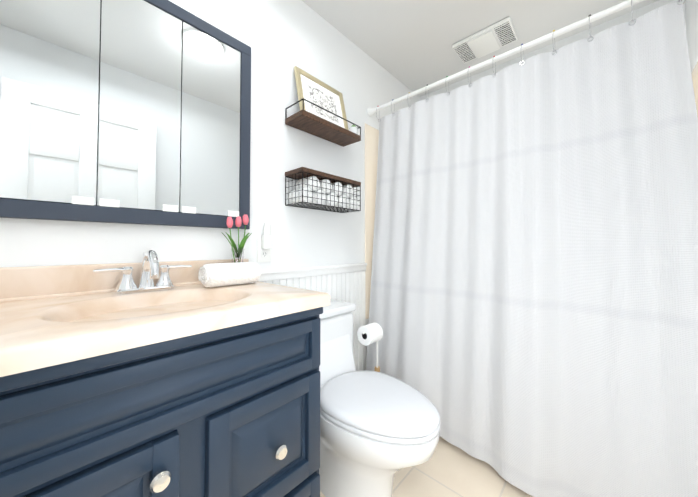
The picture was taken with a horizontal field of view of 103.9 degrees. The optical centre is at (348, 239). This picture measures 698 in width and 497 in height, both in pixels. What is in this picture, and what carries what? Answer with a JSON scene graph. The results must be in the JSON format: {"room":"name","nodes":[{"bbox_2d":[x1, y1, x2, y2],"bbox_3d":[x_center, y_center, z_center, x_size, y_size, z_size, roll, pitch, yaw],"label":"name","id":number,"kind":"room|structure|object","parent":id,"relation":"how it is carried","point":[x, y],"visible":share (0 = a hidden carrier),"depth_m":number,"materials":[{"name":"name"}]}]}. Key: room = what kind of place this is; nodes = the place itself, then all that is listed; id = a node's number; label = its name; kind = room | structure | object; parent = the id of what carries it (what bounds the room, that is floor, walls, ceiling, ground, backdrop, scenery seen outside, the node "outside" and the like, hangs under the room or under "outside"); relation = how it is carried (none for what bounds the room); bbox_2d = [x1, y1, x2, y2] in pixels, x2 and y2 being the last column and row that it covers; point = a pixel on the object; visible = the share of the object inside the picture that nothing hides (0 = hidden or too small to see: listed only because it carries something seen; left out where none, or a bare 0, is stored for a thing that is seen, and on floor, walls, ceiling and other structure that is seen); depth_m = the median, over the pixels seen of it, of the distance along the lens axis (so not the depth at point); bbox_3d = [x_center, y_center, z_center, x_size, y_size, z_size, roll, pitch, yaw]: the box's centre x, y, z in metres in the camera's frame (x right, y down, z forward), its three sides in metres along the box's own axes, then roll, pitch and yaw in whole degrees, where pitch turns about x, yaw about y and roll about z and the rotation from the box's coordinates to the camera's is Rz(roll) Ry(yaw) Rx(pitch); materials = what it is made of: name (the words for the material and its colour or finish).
{"room":"bathroom","nodes":[
{"label":"bathroom","id":0,"kind":"room"},
{"bbox_2d":[0,0,418,356],"bbox_3d":[-0.404,-0.146,1.418,0.100,2.380,3.200,-1,-2,43],"label":"wall","id":1,"kind":"structure","parent":0,"point":[282,39],"depth_m":1.39,"materials":[{"name":"white paint"}]},
{"bbox_2d":[0,0,250,228],"bbox_3d":[-0.732,-0.475,0.971,0.030,0.843,0.797,-1,-2,43],"label":"mirror","id":2,"kind":"object","parent":1,"relation":"attached to","point":[127,111],"visible":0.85,"depth_m":0.92,"materials":[{"name":"mirror"},{"name":"painted wood"}]},
{"bbox_2d":[257,222,271,261],"bbox_3d":[-0.398,0.013,1.314,0.042,0.194,0.072,-1,-2,43],"label":"electrical outlet plate","id":3,"kind":"object","parent":1,"relation":"attached to","point":[264,244],"visible":1,"depth_m":1.30,"materials":[{"name":"white plastic"}]},
{"bbox_2d":[258,263,366,370],"bbox_3d":[-0.170,0.601,1.558,0.030,0.895,0.848,-1,-2,43],"label":"wainscoting","id":4,"kind":"structure","parent":1,"relation":"attached to","point":[343,282],"depth_m":1.68,"materials":[{"name":"white wood"}]},
{"bbox_2d":[285,167,360,212],"bbox_3d":[-0.131,-0.260,1.530,0.150,0.174,0.440,-1,-2,43],"label":"basket","id":5,"kind":"object","parent":1,"relation":"attached to","point":[321,190],"visible":1,"depth_m":1.44,"materials":[{"name":"black metal"}]},
{"bbox_2d":[285,66,360,146],"bbox_3d":[-0.130,-0.759,1.541,0.151,0.323,0.440,-1,-2,43],"label":"shelf","id":6,"kind":"object","parent":1,"relation":"attached to","point":[321,113],"visible":1,"depth_m":1.52,"materials":[{"name":"brown wood"}]},
{"bbox_2d":[294,66,348,129],"bbox_3d":[-0.145,-0.773,1.562,0.081,0.295,0.360,-1,-2,43],"label":"picture","id":7,"kind":"object","parent":6,"relation":"on","point":[310,88],"depth_m":1.55,"materials":[{"name":"beige paper"}]},
{"bbox_2d":[349,124,357,133],"bbox_3d":[0.029,-0.661,1.652,0.070,0.071,0.051,-1,-2,43],"label":"pot","id":8,"kind":"object","parent":6,"relation":"on","point":[353,128],"depth_m":1.63,"materials":[{"name":"white ceramic"}]},
{"bbox_2d":[366,0,697,496],"bbox_3d":[0.644,0.025,1.327,1.556,1.965,0.290,-1,-2,43],"label":"shower curtain","id":9,"kind":"object","parent":1,"relation":"attached to","point":[533,310],"visible":0.98,"depth_m":1.13,"materials":[{"name":"white fabric"}]},
{"bbox_2d":[320,436,533,496],"bbox_3d":[0.207,1.081,0.826,1.760,0.100,3.200,-1,-2,43],"label":"floor","id":10,"kind":"structure","parent":0,"point":[447,469],"depth_m":1.18,"materials":[{"name":"tile"}]},
{"bbox_2d":[0,250,329,496],"bbox_3d":[-0.525,0.528,0.765,0.578,0.997,0.788,-1,-2,43],"label":"bathroom vanity","id":11,"kind":"object","parent":10,"relation":"on","point":[150,375],"visible":1,"depth_m":0.61,"materials":[{"name":"blue wood"}]},
{"bbox_2d":[0,259,329,376],"bbox_3d":[-0.533,0.191,0.780,0.558,0.228,0.788,-1,-2,43],"label":"countertop","id":12,"kind":"structure","parent":11,"relation":"on","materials":[{"name":"stone"}]},
{"bbox_2d":[93,250,191,293],"bbox_3d":[-0.646,0.102,0.886,0.147,0.138,0.267,-1,-2,43],"label":"faucet","id":13,"kind":"object","parent":12,"relation":"on","point":[150,268],"depth_m":0.89,"materials":[{"name":"silver metal"}]},
{"bbox_2d":[198,262,260,287],"bbox_3d":[-0.448,0.132,1.045,0.110,0.085,0.208,-1,-2,43],"label":"roll","id":14,"kind":"object","parent":12,"relation":"on","point":[220,274],"visible":1,"depth_m":0.99,"materials":[{"name":"white fabric"}]},
{"bbox_2d":[222,214,251,262],"bbox_3d":[-0.461,0.033,1.147,0.079,0.287,0.118,-1,-2,43],"label":"glass vase","id":15,"kind":"object","parent":12,"relation":"on","point":[237,254],"visible":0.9,"depth_m":1.14,"materials":[{"name":"clear"}]},
{"bbox_2d":[357,322,382,371],"bbox_3d":[0.135,0.755,1.529,0.150,0.582,0.225,-1,-2,43],"label":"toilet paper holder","id":16,"kind":"object","parent":10,"relation":"on","point":[369,334],"visible":0.58,"depth_m":1.46,"materials":[{"name":"white paper"}]},
{"bbox_2d":[319,299,439,496],"bbox_3d":[0.003,0.683,1.173,0.787,0.710,0.444,-1,-2,43],"label":"toilet","id":17,"kind":"object","parent":10,"relation":"on","point":[378,430],"visible":0.73,"depth_m":1.01,"materials":[{"name":"white ceramic"}]},
{"bbox_2d":[302,0,658,96],"bbox_3d":[0.207,-1.399,0.886,1.760,0.100,3.200,-1,-2,43],"label":"ceiling","id":18,"kind":"structure","parent":0,"point":[408,43],"depth_m":1.69,"materials":[{"name":"white paint"}]},
{"bbox_2d":[452,17,517,63],"bbox_3d":[0.905,-1.309,1.826,0.350,0.034,0.230,-1,-2,43],"label":"ceiling vent","id":19,"kind":"object","parent":18,"relation":"in","point":[492,38],"visible":0.98,"depth_m":1.79,"materials":[{"name":"white plastic"}]},
{"bbox_2d":[419,0,685,100],"bbox_3d":[1.256,-0.132,1.997,1.560,2.380,0.100,-1,-2,43],"label":"wall","id":20,"kind":"structure","parent":0,"point":[621,19],"depth_m":1.79,"materials":[{"name":"white paint"}]},
{"bbox_2d":[365,62,697,318],"bbox_3d":[0.946,-0.137,1.659,1.559,1.365,0.816,-1,-2,43],"label":"wall panels","id":21,"kind":"object","parent":20,"relation":"attached to","point":[371,145],"visible":0.04,"depth_m":1.93,"materials":[{"name":"beige"}]},
{"bbox_2d":[685,0,697,72],"bbox_3d":[0.819,-0.173,0.295,0.100,2.380,3.200,-1,-2,43],"label":"wall","id":22,"kind":"structure","parent":0,"point":[691,6],"depth_m":1.36,"materials":[{"name":"white paint"}]}
]}

